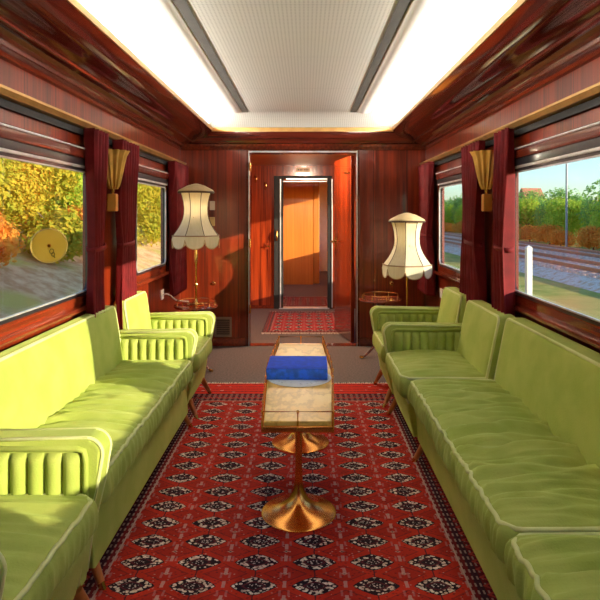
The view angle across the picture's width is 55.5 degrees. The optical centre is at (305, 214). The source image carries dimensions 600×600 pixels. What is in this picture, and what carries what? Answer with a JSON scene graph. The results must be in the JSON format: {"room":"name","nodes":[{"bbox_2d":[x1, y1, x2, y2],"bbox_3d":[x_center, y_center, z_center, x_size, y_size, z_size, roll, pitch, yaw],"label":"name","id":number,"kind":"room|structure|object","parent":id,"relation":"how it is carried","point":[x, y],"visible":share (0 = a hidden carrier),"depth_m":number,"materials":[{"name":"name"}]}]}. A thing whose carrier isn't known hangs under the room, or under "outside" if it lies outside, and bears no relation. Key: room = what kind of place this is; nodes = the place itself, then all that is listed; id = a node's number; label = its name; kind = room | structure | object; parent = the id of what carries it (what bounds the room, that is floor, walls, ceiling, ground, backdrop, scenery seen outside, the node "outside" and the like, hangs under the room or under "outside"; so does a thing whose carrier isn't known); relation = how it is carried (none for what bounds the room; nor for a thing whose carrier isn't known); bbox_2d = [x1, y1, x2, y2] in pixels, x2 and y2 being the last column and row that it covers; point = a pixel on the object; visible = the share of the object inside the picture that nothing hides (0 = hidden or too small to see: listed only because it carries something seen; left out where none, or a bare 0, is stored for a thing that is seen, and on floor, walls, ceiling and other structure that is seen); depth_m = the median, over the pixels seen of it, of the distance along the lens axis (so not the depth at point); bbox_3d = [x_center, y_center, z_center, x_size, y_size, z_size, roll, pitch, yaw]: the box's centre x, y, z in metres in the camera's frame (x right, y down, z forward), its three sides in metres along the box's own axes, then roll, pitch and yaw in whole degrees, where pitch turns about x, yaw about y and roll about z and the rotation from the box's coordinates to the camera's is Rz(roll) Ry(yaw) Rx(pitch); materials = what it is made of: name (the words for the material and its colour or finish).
{"room":"train carriage","nodes":[
{"label":"train carriage","id":0,"kind":"room"},
{"bbox_2d":[0,210,160,318],"bbox_3d":[-13.600,-1.996,23.000,22.000,8.791,74.000,0,0,0],"label":"ground","id":1,"kind":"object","parent":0,"point":[29,282],"visible":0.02,"depth_m":13.90,"materials":[{"name":"beige gravel"}]},
{"bbox_2d":[0,158,12,185],"bbox_3d":[-8.911,-0.810,12.943,3.355,3.546,3.537,0,0,10],"label":"bush","id":2,"kind":"object","parent":1,"relation":"on","point":[2,172],"visible":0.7,"depth_m":14.05,"materials":[{"name":"yellow plant"}]},
{"bbox_2d":[0,212,27,267],"bbox_3d":[-7.375,0.705,12.663,2.149,1.819,2.224,0,0,-26],"label":"bush","id":3,"kind":"object","parent":1,"relation":"on","point":[7,246],"visible":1,"depth_m":12.60,"materials":[{"name":"orange plant"}]},
{"bbox_2d":[0,159,48,228],"bbox_3d":[-8.591,-0.305,15.316,3.238,2.706,2.272,0,0,-42],"label":"bush","id":4,"kind":"object","parent":1,"relation":"on","point":[11,197],"visible":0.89,"depth_m":15.49,"materials":[{"name":"yellow plant"}]},
{"bbox_2d":[0,158,82,220],"bbox_3d":[-8.707,-0.642,17.502,3.296,3.588,3.127,0,0,22],"label":"bush","id":5,"kind":"object","parent":1,"relation":"on","point":[60,184],"visible":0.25,"depth_m":17.46,"materials":[{"name":"yellow plant"}]},
{"bbox_2d":[16,207,82,263],"bbox_3d":[-7.054,0.770,15.870,2.000,1.932,2.197,0,0,-32],"label":"shrub","id":6,"kind":"object","parent":1,"relation":"on","point":[68,225],"visible":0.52,"depth_m":15.51,"materials":[{"name":"yellow plant"}]},
{"bbox_2d":[34,168,82,217],"bbox_3d":[-8.472,-0.552,19.934,3.314,3.498,3.670,0,0,-45],"label":"bush","id":7,"kind":"object","parent":1,"relation":"on","point":[80,180],"visible":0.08,"depth_m":18.93,"materials":[{"name":"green plant"}]},
{"bbox_2d":[61,205,82,245],"bbox_3d":[-7.244,0.654,18.459,2.497,2.042,2.412,0,0,14],"label":"bush","id":8,"kind":"object","parent":1,"relation":"on","point":[68,206],"visible":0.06,"depth_m":18.06,"materials":[{"name":"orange plant"}]},
{"bbox_2d":[137,227,140,245],"bbox_3d":[-7.091,0.898,21.651,1.602,1.548,1.760,0,0,-17],"label":"shrub","id":9,"kind":"object","parent":1,"relation":"on","point":[138,236],"visible":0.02,"depth_m":21.46,"materials":[{"name":"yellow plant"}]},
{"bbox_2d":[137,183,159,216],"bbox_3d":[-8.451,-0.632,25.702,3.305,3.730,3.136,0,0,-35],"label":"bush","id":10,"kind":"object","parent":1,"relation":"on","point":[142,191],"visible":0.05,"depth_m":25.38,"materials":[{"name":"yellow plant"}]},
{"bbox_2d":[137,210,160,246],"bbox_3d":[-7.108,0.759,24.697,2.010,1.942,2.208,0,0,-9],"label":"shrub","id":11,"kind":"object","parent":1,"relation":"on","point":[148,226],"visible":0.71,"depth_m":24.17,"materials":[{"name":"yellow plant"}]},
{"bbox_2d":[137,184,160,214],"bbox_3d":[-8.422,-0.487,28.557,3.977,3.325,2.790,0,0,-40],"label":"bush","id":12,"kind":"object","parent":1,"relation":"on","point":[155,208],"visible":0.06,"depth_m":28.40,"materials":[{"name":"yellow plant"}]},
{"bbox_2d":[0,59,179,351],"bbox_3d":[-1.360,0.230,2.425,0.034,2.340,7.450,0,0,0],"label":"wall","id":13,"kind":"structure","parent":0,"point":[11,76],"depth_m":3.62,"materials":[{"name":"brown wood"}]},
{"bbox_2d":[0,122,86,346],"bbox_3d":[-1.321,0.083,2.833,0.056,0.965,1.505,0,0,0],"label":"window","id":14,"kind":"structure","parent":13,"relation":"in","point":[16,143],"depth_m":2.82,"materials":[{"name":"brown wood"}]},
{"bbox_2d":[30,228,67,262],"bbox_3d":[-1.260,0.016,2.797,0.171,0.446,0.016,0,0,-24],"label":"disc","id":15,"kind":"object","parent":14,"relation":"hanging from","point":[48,245],"visible":1,"depth_m":2.80,"materials":[{"name":"gold metal"}]},
{"bbox_2d":[0,98,167,165],"bbox_3d":[-1.333,-0.487,2.395,0.020,0.035,7.390,0,0,0],"label":"trim","id":16,"kind":"structure","parent":13,"relation":"attached to","point":[4,104],"depth_m":2.93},
{"bbox_2d":[0,39,183,149],"bbox_3d":[-1.315,-0.723,2.395,0.055,0.075,7.390,0,0,0],"label":"trim","id":17,"kind":"structure","parent":13,"relation":"attached to","point":[10,54],"depth_m":3.20,"materials":[{"name":"brown wood"}]},
{"bbox_2d":[0,84,185,164],"bbox_3d":[-1.310,-0.536,2.395,0.065,0.058,7.390,0,0,0],"label":"trim","id":18,"kind":"structure","parent":13,"relation":"attached to","point":[9,94],"depth_m":3.00,"materials":[{"name":"brown wood"}]},
{"bbox_2d":[83,128,108,317],"bbox_3d":[-1.268,0.137,3.447,0.106,1.287,0.234,0,0,0],"label":"curtain","id":19,"kind":"object","parent":13,"relation":"hanging from","point":[96,141],"visible":0.88,"depth_m":3.38,"materials":[{"name":"red fabric"}]},
{"bbox_2d":[0,0,211,144],"bbox_3d":[-1.167,-0.815,2.395,0.352,0.170,7.390,0,0,0],"label":"trim","id":20,"kind":"structure","parent":13,"relation":"attached to","point":[57,24],"depth_m":2.96,"materials":[{"name":"brown wood"}]},
{"bbox_2d":[106,149,129,210],"bbox_3d":[-1.253,-0.198,3.708,0.210,0.435,0.208,0,0,0],"label":"wall sconce","id":21,"kind":"object","parent":13,"relation":"attached to","point":[117,158],"visible":0.75,"depth_m":3.68,"materials":[{"name":"gold metal"}]},
{"bbox_2d":[112,139,138,329],"bbox_3d":[-1.268,0.136,4.016,0.106,1.288,0.363,0,0,-3],"label":"curtain","id":22,"kind":"object","parent":13,"relation":"hanging from","point":[125,217],"visible":0.85,"depth_m":3.95,"materials":[{"name":"red fabric"}]},
{"bbox_2d":[135,164,169,287],"bbox_3d":[-1.321,0.083,4.905,0.056,0.965,1.130,0,0,0],"label":"window","id":23,"kind":"structure","parent":13,"relation":"in","point":[147,175],"depth_m":4.97,"materials":[{"name":"brown wood"}]},
{"bbox_2d":[160,289,163,299],"bbox_3d":[-1.335,0.745,5.290,0.016,0.090,0.090,0,0,0],"label":"power outlet","id":24,"kind":"object","parent":13,"relation":"attached to","point":[161,291],"visible":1,"depth_m":5.26,"materials":[{"name":"white plastic"}]},
{"bbox_2d":[168,161,188,296],"bbox_3d":[-1.268,0.136,5.674,0.106,1.288,0.613,0,0,2],"label":"curtain","id":25,"kind":"object","parent":13,"relation":"hanging from","point":[178,176],"visible":0.74,"depth_m":5.47,"materials":[{"name":"red fabric"}]},
{"bbox_2d":[205,271,386,383],"bbox_3d":[0.000,1.460,6.400,3.200,0.120,15.600,0,0,0],"label":"floor","id":26,"kind":"structure","parent":0,"point":[243,364],"depth_m":5.66,"materials":[{"name":"brown carpet"}]},
{"bbox_2d":[0,427,111,599],"bbox_3d":[-0.994,0.995,1.620,0.617,0.820,0.802,0,0,0],"label":"armchair","id":27,"kind":"object","parent":26,"relation":"on","point":[53,480],"visible":1,"depth_m":1.86,"materials":[{"name":"green fabric"}]},
{"bbox_2d":[0,495,98,599],"bbox_3d":[-0.939,0.994,1.620,0.497,0.165,0.612,0,0,0],"label":"seat cushion","id":28,"kind":"object","parent":27,"relation":"on","point":[42,536],"depth_m":1.67,"materials":[{"name":"green fabric"}]},
{"bbox_2d":[0,305,197,589],"bbox_3d":[-1.021,0.995,2.930,0.602,0.820,1.741,0,0,0],"label":"sofa","id":29,"kind":"object","parent":26,"relation":"on","point":[131,385],"visible":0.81,"depth_m":2.79,"materials":[{"name":"green fabric"}]},
{"bbox_2d":[38,359,192,504],"bbox_3d":[-0.971,0.988,2.885,0.502,0.181,1.642,0,0,0],"label":"seat cushion","id":30,"kind":"object","parent":29,"relation":"on","point":[129,399],"depth_m":2.79,"materials":[{"name":"green fabric"}]},
{"bbox_2d":[114,291,215,418],"bbox_3d":[-1.014,0.995,4.165,0.607,0.820,0.671,0,0,0],"label":"armchair","id":31,"kind":"object","parent":26,"relation":"on","point":[136,314],"visible":0.32,"depth_m":4.28,"materials":[{"name":"green fabric"}]},
{"bbox_2d":[192,336,211,372],"bbox_3d":[-0.964,0.995,4.120,0.496,0.161,0.572,0,0,0],"label":"seat cushion","id":32,"kind":"object","parent":31,"relation":"on","point":[204,343],"depth_m":4.05,"materials":[{"name":"green fabric"}]},
{"bbox_2d":[174,298,217,371],"bbox_3d":[-1.011,1.091,5.212,0.416,0.615,0.424,0,0,0],"label":"side table","id":33,"kind":"object","parent":26,"relation":"on","point":[207,305],"visible":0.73,"depth_m":5.09,"materials":[{"name":"red wood"}]},
{"bbox_2d":[163,184,219,305],"bbox_3d":[-1.057,0.273,5.200,0.550,1.105,0.441,0,0,0],"label":"table lamp","id":34,"kind":"object","parent":33,"relation":"on","point":[195,229],"depth_m":5.09,"materials":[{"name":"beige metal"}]},
{"bbox_2d":[73,382,496,599],"bbox_3d":[-0.080,1.393,3.010,1.727,0.013,3.476,0,0,0],"label":"rug","id":35,"kind":"object","parent":26,"relation":"on","point":[196,529],"visible":0.71,"depth_m":2.57,"materials":[{"name":"red carpet"}]},
{"bbox_2d":[261,336,335,532],"bbox_3d":[-0.034,1.099,3.070,0.359,0.585,1.451,0,0,0],"label":"coffee table","id":36,"kind":"object","parent":35,"relation":"on","point":[300,414],"visible":0.91,"depth_m":2.62,"materials":[{"name":"yellow stone"}]},
{"bbox_2d":[269,374,330,386],"bbox_3d":[-0.035,0.853,2.985,0.334,0.003,0.334,0,0,0],"label":"plate","id":37,"kind":"object","parent":36,"relation":"on","point":[288,383],"visible":0.44,"depth_m":2.89,"materials":[{"name":"white ceramic"}]},
{"bbox_2d":[266,356,327,379],"bbox_3d":[-0.045,0.823,3.063,0.316,0.057,0.274,0,0,1],"label":"book","id":38,"kind":"object","parent":37,"relation":"on","point":[278,367],"visible":0.99,"depth_m":2.94,"materials":[{"name":"blue fabric"}]},
{"bbox_2d":[261,311,338,333],"bbox_3d":[-0.025,1.393,7.450,1.000,0.013,1.596,0,0,0],"label":"rug","id":39,"kind":"object","parent":26,"relation":"on","point":[305,322],"visible":0.88,"depth_m":7.34,"materials":[{"name":"red carpet"}]},
{"bbox_2d":[283,296,326,306],"bbox_3d":[-0.031,1.393,9.150,0.888,0.013,1.156,0,0,0],"label":"rug","id":40,"kind":"object","parent":26,"relation":"on","point":[288,301],"visible":0.78,"depth_m":9.11,"materials":[{"name":"red carpet"}]},
{"bbox_2d":[313,180,318,283],"bbox_3d":[0.205,0.300,11.600,0.130,2.200,0.200,0,0,0],"label":"column","id":41,"kind":"structure","parent":26,"relation":"on","point":[315,184],"depth_m":11.50,"materials":[{"name":"orange wood"}]},
{"bbox_2d":[359,292,401,357],"bbox_3d":[0.734,1.091,5.625,0.429,0.615,0.437,0,0,0],"label":"side table","id":42,"kind":"object","parent":26,"relation":"on","point":[380,300],"visible":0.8,"depth_m":5.56,"materials":[{"name":"red wood"}]},
{"bbox_2d":[382,213,432,305],"bbox_3d":[0.921,0.692,5.200,0.424,1.417,0.424,0,0,-8],"label":"floor lamp","id":43,"kind":"object","parent":26,"relation":"on","point":[407,257],"visible":0.94,"depth_m":5.09,"materials":[{"name":"beige fabric"}]},
{"bbox_2d":[370,287,465,406],"bbox_3d":[0.881,0.995,4.401,0.706,0.820,0.681,0,0,0],"label":"armchair","id":44,"kind":"object","parent":26,"relation":"on","point":[451,309],"visible":0.27,"depth_m":4.58,"materials":[{"name":"green fabric"}]},
{"bbox_2d":[372,330,385,362],"bbox_3d":[0.807,0.994,4.355,0.546,0.165,0.582,0,0,0],"label":"seat cushion","id":45,"kind":"object","parent":44,"relation":"on","point":[377,339],"depth_m":4.28,"materials":[{"name":"green fabric"}]},
{"bbox_2d":[381,300,514,436],"bbox_3d":[0.878,0.995,3.658,0.690,0.820,0.746,0,0,0],"label":"seat","id":46,"kind":"object","parent":26,"relation":"on","point":[468,349],"visible":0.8,"depth_m":3.61,"materials":[{"name":"green fabric"}]},
{"bbox_2d":[385,349,484,398],"bbox_3d":[0.811,0.993,3.612,0.548,0.170,0.647,0,0,0],"label":"seat cushion","id":47,"kind":"object","parent":46,"relation":"on","point":[403,366],"depth_m":3.50,"materials":[{"name":"green fabric"}]},
{"bbox_2d":[407,318,599,599],"bbox_3d":[0.914,0.995,1.913,0.690,0.820,2.725,0,0,0],"label":"sofa","id":48,"kind":"object","parent":26,"relation":"on","point":[514,455],"visible":1,"depth_m":2.20,"materials":[{"name":"green fabric"}]},
{"bbox_2d":[407,378,599,563],"bbox_3d":[0.833,0.986,2.490,0.525,0.186,1.562,0,0,0],"label":"seat cushion","id":49,"kind":"object","parent":48,"relation":"on","point":[517,467],"depth_m":2.20,"materials":[{"name":"green fabric"}]},
{"bbox_2d":[504,534,599,599],"bbox_3d":[0.832,0.985,1.125,0.526,0.184,1.142,0,0,0],"label":"seat cushion","id":50,"kind":"object","parent":48,"relation":"on","point":[539,566],"depth_m":1.53,"materials":[{"name":"green fabric"}]},
{"bbox_2d":[77,0,516,126],"bbox_3d":[-0.037,-0.990,2.390,2.031,0.160,7.380,0,0,0],"label":"ceiling","id":51,"kind":"structure","parent":0,"point":[236,63],"depth_m":3.60,"materials":[{"name":"white paint"}]},
{"bbox_2d":[283,179,312,284],"bbox_3d":[-0.215,0.300,11.425,0.710,2.200,0.050,0,0,0],"label":"wall","id":52,"kind":"structure","parent":0,"point":[297,196],"depth_m":11.40,"materials":[{"name":"orange wood"}]},
{"bbox_2d":[180,150,425,345],"bbox_3d":[-0.033,0.230,6.120,2.620,2.340,0.060,0,0,0],"label":"wall","id":53,"kind":"structure","parent":0,"point":[388,179],"depth_m":6.09,"materials":[{"name":"brown wood"}]},
{"bbox_2d":[66,0,212,130],"bbox_3d":[-0.994,-0.904,2.375,0.022,0.036,7.350,0,0,0],"label":"trim","id":54,"kind":"structure","parent":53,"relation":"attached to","point":[78,6],"depth_m":3.14,"materials":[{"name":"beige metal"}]},
{"bbox_2d":[210,201,214,209],"bbox_3d":[-1.000,-0.095,6.081,0.056,0.096,0.018,0,0,0],"label":"wall switch","id":55,"kind":"object","parent":53,"relation":"attached to","point":[212,203],"visible":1,"depth_m":6.08,"materials":[{"name":"white plastic"}]},
{"bbox_2d":[210,217,214,225],"bbox_3d":[-1.000,0.075,6.081,0.056,0.096,0.018,0,0,0],"label":"wall switch","id":56,"kind":"object","parent":53,"relation":"attached to","point":[212,219],"visible":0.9,"depth_m":6.08,"materials":[{"name":"gold metal"}]},
{"bbox_2d":[214,317,231,336],"bbox_3d":[-0.885,1.200,6.082,0.184,0.210,0.016,0,0,0],"label":"air vent","id":57,"kind":"object","parent":53,"relation":"in","point":[223,325],"visible":0.94,"depth_m":6.08,"materials":[{"name":"brown metal"}]},
{"bbox_2d":[212,338,372,345],"bbox_3d":[-0.033,1.357,6.079,2.560,0.085,0.022,0,0,0],"label":"baseboard","id":58,"kind":"structure","parent":53,"relation":"attached to","point":[215,341],"depth_m":6.07,"materials":[{"name":"brown wood"}]},
{"bbox_2d":[246,150,358,345],"bbox_3d":[-0.033,0.357,6.109,1.205,2.085,0.122,0,0,0],"label":"door frame","id":59,"kind":"structure","parent":53,"relation":"in","point":[248,152],"depth_m":6.07,"materials":[{"name":"brown wood"}]},
{"bbox_2d":[330,155,353,342],"bbox_3d":[0.399,0.374,6.511,0.110,2.028,0.700,0,0,-12],"label":"door","id":60,"kind":"structure","parent":59,"relation":"attached to","point":[343,241],"depth_m":6.42,"materials":[{"name":"brown wood"}]},
{"bbox_2d":[212,127,392,131],"bbox_3d":[-0.037,-0.900,6.040,1.931,0.044,0.020,0,0,0],"label":"trim","id":61,"kind":"structure","parent":53,"relation":"attached to","point":[215,129],"depth_m":6.03,"materials":[{"name":"gold metal"}]},
{"bbox_2d":[194,132,411,142],"bbox_3d":[-0.033,-0.820,6.065,2.620,0.140,0.050,0,0,0],"label":"trim","id":62,"kind":"structure","parent":53,"relation":"attached to","point":[213,137],"depth_m":6.04,"materials":[{"name":"brown wood"}]},
{"bbox_2d":[182,143,423,149],"bbox_3d":[-0.033,-0.723,6.062,2.620,0.075,0.055,0,0,0],"label":"trim","id":63,"kind":"structure","parent":53,"relation":"attached to","point":[192,146],"depth_m":6.05,"materials":[{"name":"brown wood"}]},
{"bbox_2d":[392,0,527,130],"bbox_3d":[0.919,-0.904,2.375,0.022,0.036,7.350,0,0,0],"label":"trim","id":64,"kind":"structure","parent":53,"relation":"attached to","point":[518,3],"depth_m":3.14,"materials":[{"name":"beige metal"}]},
{"bbox_2d":[251,165,354,307],"bbox_3d":[-0.025,0.310,8.515,2.550,2.180,0.050,0,0,0],"label":"wall","id":65,"kind":"structure","parent":0,"point":[262,199],"depth_m":8.49,"materials":[{"name":"brown wood"}]},
{"bbox_2d":[251,305,273,308],"bbox_3d":[-0.890,1.375,8.480,0.820,0.050,0.020,0,0,0],"label":"baseboard","id":66,"kind":"structure","parent":65,"relation":"attached to","point":[252,306],"depth_m":8.47,"materials":[{"name":"brown wood"}]},
{"bbox_2d":[264,243,269,248],"bbox_3d":[-0.577,0.470,8.457,0.086,0.100,0.066,0,0,0],"label":"lock mount","id":67,"kind":"object","parent":65,"relation":"attached to","point":[266,245],"visible":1,"depth_m":8.48,"materials":[{"name":"brown wood"}]},
{"bbox_2d":[296,168,309,171],"bbox_3d":[-0.045,-0.665,8.480,0.210,0.068,0.014,0,0,0],"label":"door sign","id":68,"kind":"object","parent":65,"relation":"attached to","point":[297,169],"visible":1,"depth_m":8.47,"materials":[{"name":"white plastic"}]},
{"bbox_2d":[274,176,332,308],"bbox_3d":[-0.040,0.412,8.488,0.870,1.975,0.164,0,0,0],"label":"door","id":69,"kind":"structure","parent":65,"relation":"in","point":[278,180],"depth_m":8.46,"materials":[{"name":"silver metal"}]},
{"bbox_2d":[251,154,354,164],"bbox_3d":[-0.025,-0.750,7.345,2.550,0.040,2.390,0,0,0],"label":"ceiling","id":70,"kind":"structure","parent":0,"point":[256,159],"depth_m":7.57,"materials":[{"name":"brown wood"}]},
{"bbox_2d":[319,182,326,270],"bbox_3d":[0.100,0.300,14.125,1.400,2.200,0.050,0,0,0],"label":"wall","id":71,"kind":"structure","parent":0,"point":[322,185],"depth_m":14.10,"materials":[{"name":"brown wood"}]},
{"bbox_2d":[426,57,599,352],"bbox_3d":[1.294,0.230,2.425,0.034,2.340,7.450,0,0,0],"label":"wall","id":72,"kind":"structure","parent":0,"point":[587,75],"depth_m":3.52,"materials":[{"name":"brown wood"}]},
{"bbox_2d":[417,161,435,295],"bbox_3d":[1.202,0.136,5.711,0.106,1.288,0.543,0,0,-2],"label":"curtain","id":73,"kind":"object","parent":72,"relation":"hanging from","point":[426,170],"visible":0.86,"depth_m":5.53,"materials":[{"name":"red fabric"}]},
{"bbox_2d":[434,165,461,284],"bbox_3d":[1.255,0.083,4.905,0.056,0.965,1.130,0,0,0],"label":"window","id":74,"kind":"structure","parent":72,"relation":"in","point":[452,176],"depth_m":5.13,"materials":[{"name":"brown wood"}]},
{"bbox_2d":[459,140,486,302],"bbox_3d":[1.202,0.136,4.099,0.106,1.288,0.440,0,0,2],"label":"curtain","id":75,"kind":"object","parent":72,"relation":"hanging from","point":[473,280],"visible":0.77,"depth_m":4.01,"materials":[{"name":"red fabric"}]},
{"bbox_2d":[470,150,493,210],"bbox_3d":[1.187,-0.198,3.758,0.210,0.435,0.208,0,0,0],"label":"wall sconce","id":76,"kind":"object","parent":72,"relation":"attached to","point":[483,160],"visible":0.8,"depth_m":3.72,"materials":[{"name":"gold metal"}]},
{"bbox_2d":[393,0,599,144],"bbox_3d":[1.097,-0.815,2.395,0.361,0.170,7.390,0,0,0],"label":"trim","id":77,"kind":"structure","parent":72,"relation":"attached to","point":[536,25],"depth_m":2.94,"materials":[{"name":"brown wood"}]},
{"bbox_2d":[491,128,514,315],"bbox_3d":[1.202,0.137,3.464,0.106,1.287,0.273,0,0,-4],"label":"curtain","id":78,"kind":"object","parent":72,"relation":"hanging from","point":[503,247],"visible":0.82,"depth_m":3.39,"materials":[{"name":"red fabric"}]},
{"bbox_2d":[419,82,599,164],"bbox_3d":[1.244,-0.536,2.395,0.065,0.058,7.390,0,0,0],"label":"trim","id":79,"kind":"structure","parent":72,"relation":"attached to","point":[592,92],"depth_m":2.99,"materials":[{"name":"brown wood"}]},
{"bbox_2d":[422,37,599,149],"bbox_3d":[1.250,-0.723,2.395,0.055,0.075,7.390,0,0,0],"label":"trim","id":80,"kind":"structure","parent":72,"relation":"attached to","point":[589,52],"depth_m":3.17,"materials":[{"name":"brown wood"}]},
{"bbox_2d":[434,97,599,166],"bbox_3d":[1.267,-0.487,2.395,0.020,0.035,7.390,0,0,0],"label":"trim","id":81,"kind":"structure","parent":72,"relation":"attached to","point":[594,103],"depth_m":2.94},
{"bbox_2d":[514,121,599,348],"bbox_3d":[1.255,0.083,2.833,0.056,0.965,1.505,0,0,0],"label":"window","id":82,"kind":"structure","parent":72,"relation":"in","point":[583,142],"depth_m":2.79,"materials":[{"name":"brown wood"}]},
{"bbox_2d":[444,231,599,319],"bbox_3d":[33.500,2.510,70.000,73.000,0.180,200.000,0,0,0],"label":"ground","id":83,"kind":"structure","parent":0,"point":[587,302],"depth_m":17.69,"materials":[{"name":"green plant"}]},
{"bbox_2d":[444,223,455,232],"bbox_3d":[18.641,1.864,73.943,1.936,1.587,2.420,0,0,-24],"label":"bush","id":84,"kind":"object","parent":83,"relation":"on","point":[447,228],"visible":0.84,"depth_m":73.56,"materials":[{"name":"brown plant"}]},
{"bbox_2d":[444,203,458,223],"bbox_3d":[22.932,0.417,87.386,4.747,4.584,4.857,0,0,-29],"label":"tree","id":85,"kind":"object","parent":83,"relation":"on","point":[448,213],"visible":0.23,"depth_m":86.47,"materials":[{"name":"green plant"}]},
{"bbox_2d":[444,195,461,222],"bbox_3d":[24.122,-0.157,90.286,6.659,5.865,5.909,0,0,-35],"label":"tree","id":86,"kind":"object","parent":83,"relation":"on","point":[450,200],"visible":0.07,"depth_m":90.07,"materials":[{"name":"green plant"}]},
{"bbox_2d":[451,193,461,222],"bbox_3d":[23.741,-0.363,81.250,6.384,6.336,7.194,0,0,24],"label":"tree","id":87,"kind":"object","parent":83,"relation":"on","point":[458,200],"visible":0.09,"depth_m":82.02,"materials":[{"name":"green plant"}]},
{"bbox_2d":[451,220,461,232],"bbox_3d":[18.774,1.684,67.384,2.586,2.120,3.232,0,0,-25],"label":"bush","id":88,"kind":"object","parent":83,"relation":"on","point":[459,224],"visible":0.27,"depth_m":67.28,"materials":[{"name":"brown plant"}]},
{"bbox_2d":[453,204,461,222],"bbox_3d":[22.570,0.477,78.220,4.711,4.446,4.604,0,0,9],"label":"tree","id":89,"kind":"object","parent":83,"relation":"on","point":[458,215],"visible":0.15,"depth_m":77.68,"materials":[{"name":"green plant"}]},
{"bbox_2d":[444,237,599,292],"bbox_3d":[13.100,2.315,65.000,8.200,0.230,170.000,0,0,0],"label":"track bed","id":90,"kind":"object","parent":83,"relation":"on","point":[580,281],"depth_m":21.18,"materials":[{"name":"grey gravel"}]},
{"bbox_2d":[444,237,599,278],"bbox_3d":[11.200,2.070,65.275,2.500,0.260,160.550,0,0,0],"label":"railway track","id":91,"kind":"object","parent":90,"relation":"on","point":[589,268],"visible":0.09,"depth_m":24.31,"materials":[{"name":"metal"}]},
{"bbox_2d":[444,232,599,261],"bbox_3d":[14.900,2.070,65.275,2.500,0.260,160.550,0,0,0],"label":"railway track","id":92,"kind":"object","parent":90,"relation":"on","point":[594,255],"visible":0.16,"depth_m":32.67,"materials":[{"name":"metal"}]},
{"bbox_2d":[525,245,531,294],"bbox_3d":[6.600,1.665,16.900,0.170,1.510,0.170,0,0,0],"label":"post","id":93,"kind":"object","parent":83,"relation":"on","point":[528,249],"visible":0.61,"depth_m":16.81,"materials":[{"name":"white plastic"}]},
{"bbox_2d":[519,224,539,241],"bbox_3d":[19.161,1.762,48.777,2.305,1.889,2.880,0,0,-11],"label":"bush","id":94,"kind":"object","parent":83,"relation":"on","point":[524,233],"visible":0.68,"depth_m":48.36,"materials":[{"name":"brown plant"}]},
{"bbox_2d":[519,188,543,197],"bbox_3d":[37.500,-1.002,95.000,3.800,6.804,3.040,0,0,-15],"label":"house","id":95,"kind":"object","parent":83,"relation":"on","point":[525,189],"visible":0.04,"depth_m":94.66,"materials":[{"name":"brick"}]},
{"bbox_2d":[519,196,546,226],"bbox_3d":[22.953,0.374,58.413,5.009,4.684,4.300,0,0,4],"label":"tree","id":96,"kind":"object","parent":83,"relation":"on","point":[527,207],"visible":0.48,"depth_m":57.54,"materials":[{"name":"green plant"}]},
{"bbox_2d":[519,188,549,225],"bbox_3d":[24.598,-0.089,62.631,5.276,5.709,6.132,0,0,2],"label":"tree","id":97,"kind":"object","parent":83,"relation":"on","point":[531,193],"visible":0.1,"depth_m":61.70,"materials":[{"name":"green plant"}]},
{"bbox_2d":[530,223,563,244],"bbox_3d":[19.439,1.715,45.392,2.471,2.026,3.089,0,0,-17],"label":"bush","id":98,"kind":"object","parent":83,"relation":"on","point":[543,232],"visible":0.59,"depth_m":45.21,"materials":[{"name":"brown plant"}]},
{"bbox_2d":[544,229,575,246],"bbox_3d":[18.621,1.851,41.655,1.982,1.624,2.477,0,0,-16],"label":"bush","id":99,"kind":"object","parent":83,"relation":"on","point":[556,237],"visible":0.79,"depth_m":41.32,"materials":[{"name":"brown plant"}]},
{"bbox_2d":[532,187,591,230],"bbox_3d":[24.336,0.008,53.412,5.893,5.487,5.070,0,0,-19],"label":"tree","id":100,"kind":"object","parent":83,"relation":"on","point":[560,192],"visible":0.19,"depth_m":53.03,"materials":[{"name":"green plant"}]},
{"bbox_2d":[540,196,586,236],"bbox_3d":[22.599,0.516,49.948,3.999,4.356,4.658,0,0,16],"label":"tree","id":101,"kind":"object","parent":83,"relation":"on","point":[555,215],"visible":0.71,"depth_m":48.93,"materials":[{"name":"green plant"}]},
{"bbox_2d":[565,163,567,246],"bbox_3d":[16.136,-1.400,38.500,3.080,7.600,0.160,0,0,0],"label":"catenary mast","id":102,"kind":"object","parent":83,"relation":"on","point":[566,173],"visible":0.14,"depth_m":38.44,"materials":[{"name":"grey metal"}]},
{"bbox_2d":[568,225,599,249],"bbox_3d":[18.914,1.700,37.456,2.525,2.070,3.156,0,0,-18],"label":"bush","id":103,"kind":"object","parent":83,"relation":"on","point":[588,236],"visible":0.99,"depth_m":37.20,"materials":[{"name":"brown plant"}]},
{"bbox_2d":[576,180,599,226],"bbox_3d":[24.073,-0.166,43.412,6.320,5.885,5.438,0,0,-9],"label":"tree","id":104,"kind":"object","parent":83,"relation":"on","point":[588,189],"visible":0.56,"depth_m":43.87,"materials":[{"name":"green plant"}]},
{"bbox_2d":[586,195,599,230],"bbox_3d":[22.220,0.535,40.078,4.610,4.312,3.958,0,0,26],"label":"tree","id":105,"kind":"object","parent":83,"relation":"on","point":[596,223],"visible":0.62,"depth_m":40.43,"materials":[{"name":"green plant"}]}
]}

